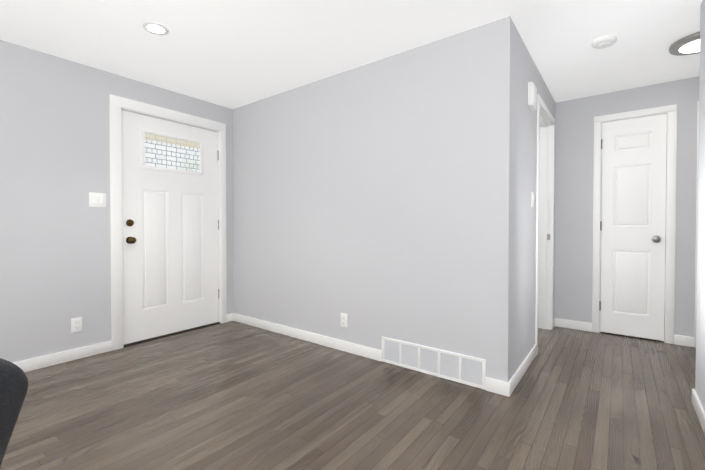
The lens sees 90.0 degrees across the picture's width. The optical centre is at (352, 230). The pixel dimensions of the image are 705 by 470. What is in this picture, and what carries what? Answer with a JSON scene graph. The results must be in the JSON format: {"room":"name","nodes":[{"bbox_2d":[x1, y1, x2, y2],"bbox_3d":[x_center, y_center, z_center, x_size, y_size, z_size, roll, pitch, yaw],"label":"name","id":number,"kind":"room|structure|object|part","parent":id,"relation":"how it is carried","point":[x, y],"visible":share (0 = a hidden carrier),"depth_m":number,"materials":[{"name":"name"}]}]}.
{"room":"living room","nodes":[
{"label":"living room","id":0,"kind":"room"},
{"bbox_2d":[0,40,232,362],"bbox_3d":[-2.168,-0.148,2.879,0.250,2.290,7.520,1,1,37],"label":"wall","id":1,"kind":"structure","parent":0,"point":[55,261],"depth_m":2.63,"materials":[{"name":"grey paint"}]},
{"bbox_2d":[14,341,111,371],"bbox_3d":[-3.124,0.975,1.412,0.018,0.085,3.762,1,1,37],"label":"baseboard","id":2,"kind":"structure","parent":1,"relation":"attached to","point":[27,365],"depth_m":2.66,"materials":[{"name":"white wood"}]},
{"bbox_2d":[71,317,81,332],"bbox_3d":[-2.131,0.734,2.725,0.009,0.115,0.070,1,1,37],"label":"electrical outlet","id":3,"kind":"object","parent":1,"relation":"attached to","point":[76,324],"visible":1,"depth_m":2.72,"materials":[{"name":"white plastic"}]},
{"bbox_2d":[89,192,105,206],"bbox_3d":[-2.043,-0.242,2.826,0.012,0.115,0.116,1,1,37],"label":"light switch","id":4,"kind":"object","parent":1,"relation":"attached to","point":[97,199],"visible":1,"depth_m":2.83,"materials":[{"name":"white plastic"}]},
{"bbox_2d":[109,94,226,350],"bbox_3d":[-1.767,-0.065,3.399,0.263,2.110,1.068,1,1,37],"label":"door frame","id":5,"kind":"structure","parent":1,"relation":"attached to","point":[116,103],"depth_m":2.96,"materials":[{"name":"white wood"}]},
{"bbox_2d":[121,110,218,343],"bbox_3d":[-1.685,-0.024,3.355,0.118,2.005,0.910,1,1,37],"label":"front door","id":6,"kind":"structure","parent":1,"relation":"in","point":[170,217],"depth_m":3.31,"materials":[{"name":"white wood"}]},
{"bbox_3d":[-1.901,0.013,3.033,0.073,0.213,0.064,1,1,37],"label":"knob","id":7,"kind":"part","parent":6,"relation":"part of","materials":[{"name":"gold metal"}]},
{"bbox_3d":[-1.711,-0.727,3.365,0.006,0.350,0.580,1,1,37],"label":"glass","id":8,"kind":"part","parent":6,"relation":"part of","materials":[{"name":"white"}]},
{"bbox_3d":[-1.711,-0.727,3.365,0.052,0.358,0.588,1,1,37],"label":"frame","id":9,"kind":"part","parent":6,"relation":"part of","materials":[{"name":"white"}]},
{"bbox_2d":[124,322,219,346],"bbox_3d":[-1.764,0.984,3.429,0.230,0.010,0.954,1,1,37],"label":"front door threshold sill","id":10,"kind":"structure","parent":1,"relation":"attached to","point":[149,339],"depth_m":3.31,"materials":[{"name":"black"}]},
{"bbox_2d":[0,0,701,108],"bbox_3d":[-0.044,-1.301,1.253,5.580,0.060,7.520,1,1,37],"label":"ceiling","id":11,"kind":"structure","parent":0,"point":[232,54],"depth_m":2.34,"materials":[{"name":"paint"}]},
{"bbox_2d":[142,22,168,34],"bbox_3d":[-1.252,-1.281,2.244,0.148,0.006,0.148,1,1,37],"label":"recessed light","id":12,"kind":"object","parent":11,"relation":"in","point":[146,24],"depth_m":2.24,"materials":[{"name":"white plastic"}]},
{"bbox_3d":[-1.252,-1.282,2.244,0.098,0.003,0.098,1,1,37],"label":"recessed ceiling light lens","id":13,"kind":"part","parent":12,"relation":"part of","materials":[{"name":"white plastic"}]},
{"bbox_2d":[592,35,616,48],"bbox_3d":[1.705,-1.268,2.387,0.140,0.037,0.140,1,1,37],"label":"smoke detector","id":14,"kind":"object","parent":11,"relation":"attached to","point":[605,41],"visible":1,"depth_m":2.36,"materials":[{"name":"white plastic"}]},
{"bbox_2d":[669,32,699,55],"bbox_3d":[2.369,-1.268,2.386,0.344,0.036,0.344,1,1,37],"label":"recessed light","id":15,"kind":"object","parent":11,"relation":"in","point":[688,45],"visible":0.83,"depth_m":2.41,"materials":[{"name":"silver metal"}]},
{"bbox_3d":[2.369,-1.255,2.386,0.234,0.011,0.234,1,1,37],"label":"lamp shade","id":16,"kind":"part","parent":15,"relation":"part of","materials":[{"name":"white"}]},
{"bbox_2d":[0,321,704,469],"bbox_3d":[-0.044,1.049,1.286,5.580,0.060,7.520,1,1,37],"label":"floor","id":17,"kind":"structure","parent":0,"point":[232,395],"depth_m":1.96,"materials":[{"name":"brown wood"}]},
{"bbox_2d":[0,358,27,466],"bbox_3d":[-1.098,0.635,0.682,0.766,0.794,0.606,0,1,27],"label":"chair","id":18,"kind":"object","parent":17,"relation":"on","point":[13,384],"visible":1,"depth_m":0.80,"materials":[{"name":"fabric"}]},
{"bbox_2d":[233,23,488,376],"bbox_3d":[-0.188,-0.150,3.059,2.690,2.290,0.120,1,1,37],"label":"wall","id":19,"kind":"structure","parent":0,"point":[360,196],"depth_m":2.71,"materials":[{"name":"grey paint"}]},
{"bbox_2d":[230,313,381,360],"bbox_3d":[-0.544,0.950,3.250,1.910,0.085,0.030,1,1,37],"label":"baseboard","id":20,"kind":"structure","parent":19,"relation":"attached to","point":[368,352],"depth_m":3.11,"materials":[{"name":"white wood"}]},
{"bbox_2d":[341,313,346,327],"bbox_3d":[-0.071,0.742,2.902,0.070,0.115,0.009,1,1,37],"label":"electrical outlet","id":21,"kind":"object","parent":19,"relation":"attached to","point":[343,319],"visible":1,"depth_m":2.90,"materials":[{"name":"white plastic"}]},
{"bbox_2d":[382,336,485,389],"bbox_3d":[0.530,0.906,2.447,0.770,0.190,0.011,1,1,37],"label":"air vent","id":22,"kind":"object","parent":19,"relation":"in","point":[460,368],"visible":1,"depth_m":2.42,"materials":[{"name":"white metal"}]},
{"bbox_2d":[488,16,554,381],"bbox_3d":[1.461,-0.148,2.908,0.120,2.290,1.870,1,1,37],"label":"wall","id":23,"kind":"structure","parent":0,"point":[513,70],"depth_m":2.19,"materials":[{"name":"grey paint"}]},
{"bbox_2d":[498,344,536,396],"bbox_3d":[1.198,0.960,2.482,0.034,0.085,0.879,1,1,37],"label":"baseboard","id":24,"kind":"structure","parent":23,"relation":"attached to","point":[500,387],"depth_m":2.28,"materials":[{"name":"white wood"}]},
{"bbox_2d":[528,82,536,109],"bbox_3d":[1.309,-0.974,2.566,0.036,0.164,0.150,1,1,37],"label":"door chime","id":25,"kind":"object","parent":23,"relation":"attached to","point":[532,96],"visible":1,"depth_m":2.51,"materials":[{"name":"white plastic"}]},
{"bbox_2d":[531,192,533,206],"bbox_3d":[1.372,-0.230,2.679,0.012,0.115,0.070,1,1,37],"label":"light switch","id":26,"kind":"object","parent":23,"relation":"attached to","point":[532,199],"visible":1,"depth_m":2.67,"materials":[{"name":"white plastic"}]},
{"bbox_2d":[535,94,554,352],"bbox_3d":[1.687,-0.049,3.208,0.146,2.082,0.890,1,1,37],"label":"door frame","id":27,"kind":"structure","parent":23,"relation":"attached to","point":[545,219],"depth_m":3.49,"materials":[{"name":"white wood"}]},
{"bbox_2d":[554,76,698,336],"bbox_3d":[1.994,-0.160,3.752,5.330,2.290,0.120,1,1,37],"label":"wall","id":28,"kind":"structure","parent":0,"point":[573,224],"depth_m":3.43,"materials":[{"name":"grey paint"}]},
{"bbox_2d":[553,318,591,331],"bbox_3d":[2.191,0.946,3.517,0.327,0.085,0.040,1,1,37],"label":"baseboard","id":29,"kind":"structure","parent":28,"relation":"attached to","point":[578,325],"depth_m":3.52,"materials":[{"name":"white wood"}]},
{"bbox_2d":[599,139,602,310],"bbox_3d":[2.383,-0.047,3.381,0.012,1.640,0.012,1,1,37],"label":"closet door hinges","id":30,"kind":"object","parent":28,"relation":"attached to","point":[600,229],"visible":0.98,"depth_m":3.38,"materials":[{"name":"silver metal"}]},
{"bbox_2d":[600,113,666,340],"bbox_3d":[2.561,-0.022,3.230,0.463,2.005,0.108,1,1,37],"label":"closet door","id":31,"kind":"structure","parent":28,"relation":"in","point":[633,215],"depth_m":3.24,"materials":[{"name":"white wood"}]},
{"bbox_3d":[2.686,0.082,3.115,0.064,0.064,0.073,1,1,37],"label":"knob","id":32,"kind":"part","parent":31,"relation":"part of","materials":[{"name":"grey metal"}]},
{"bbox_2d":[592,104,676,343],"bbox_3d":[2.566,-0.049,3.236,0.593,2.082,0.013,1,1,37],"label":"door frame","id":33,"kind":"structure","parent":28,"relation":"attached to","point":[671,110],"depth_m":3.09,"materials":[{"name":"white wood"}]},
{"bbox_2d":[694,101,698,347],"bbox_3d":[3.258,-0.042,2.712,0.890,2.082,0.013,1,1,37],"label":"door frame","id":34,"kind":"structure","parent":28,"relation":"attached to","point":[696,221],"depth_m":2.97,"materials":[{"name":"white wood"}]},
{"bbox_2d":[695,0,704,409],"bbox_3d":[0.381,-0.106,-0.189,0.120,2.290,5.470,1,1,37],"label":"wall","id":35,"kind":"structure","parent":0,"point":[700,350],"depth_m":1.94,"materials":[{"name":"grey paint"}]},
{"bbox_2d":[691,388,704,433],"bbox_3d":[0.332,0.996,-0.127,0.022,0.085,5.484,1,1,37],"label":"baseboard","id":36,"kind":"structure","parent":35,"relation":"attached to","point":[696,403],"depth_m":1.88,"materials":[{"name":"white wood"}]}
]}

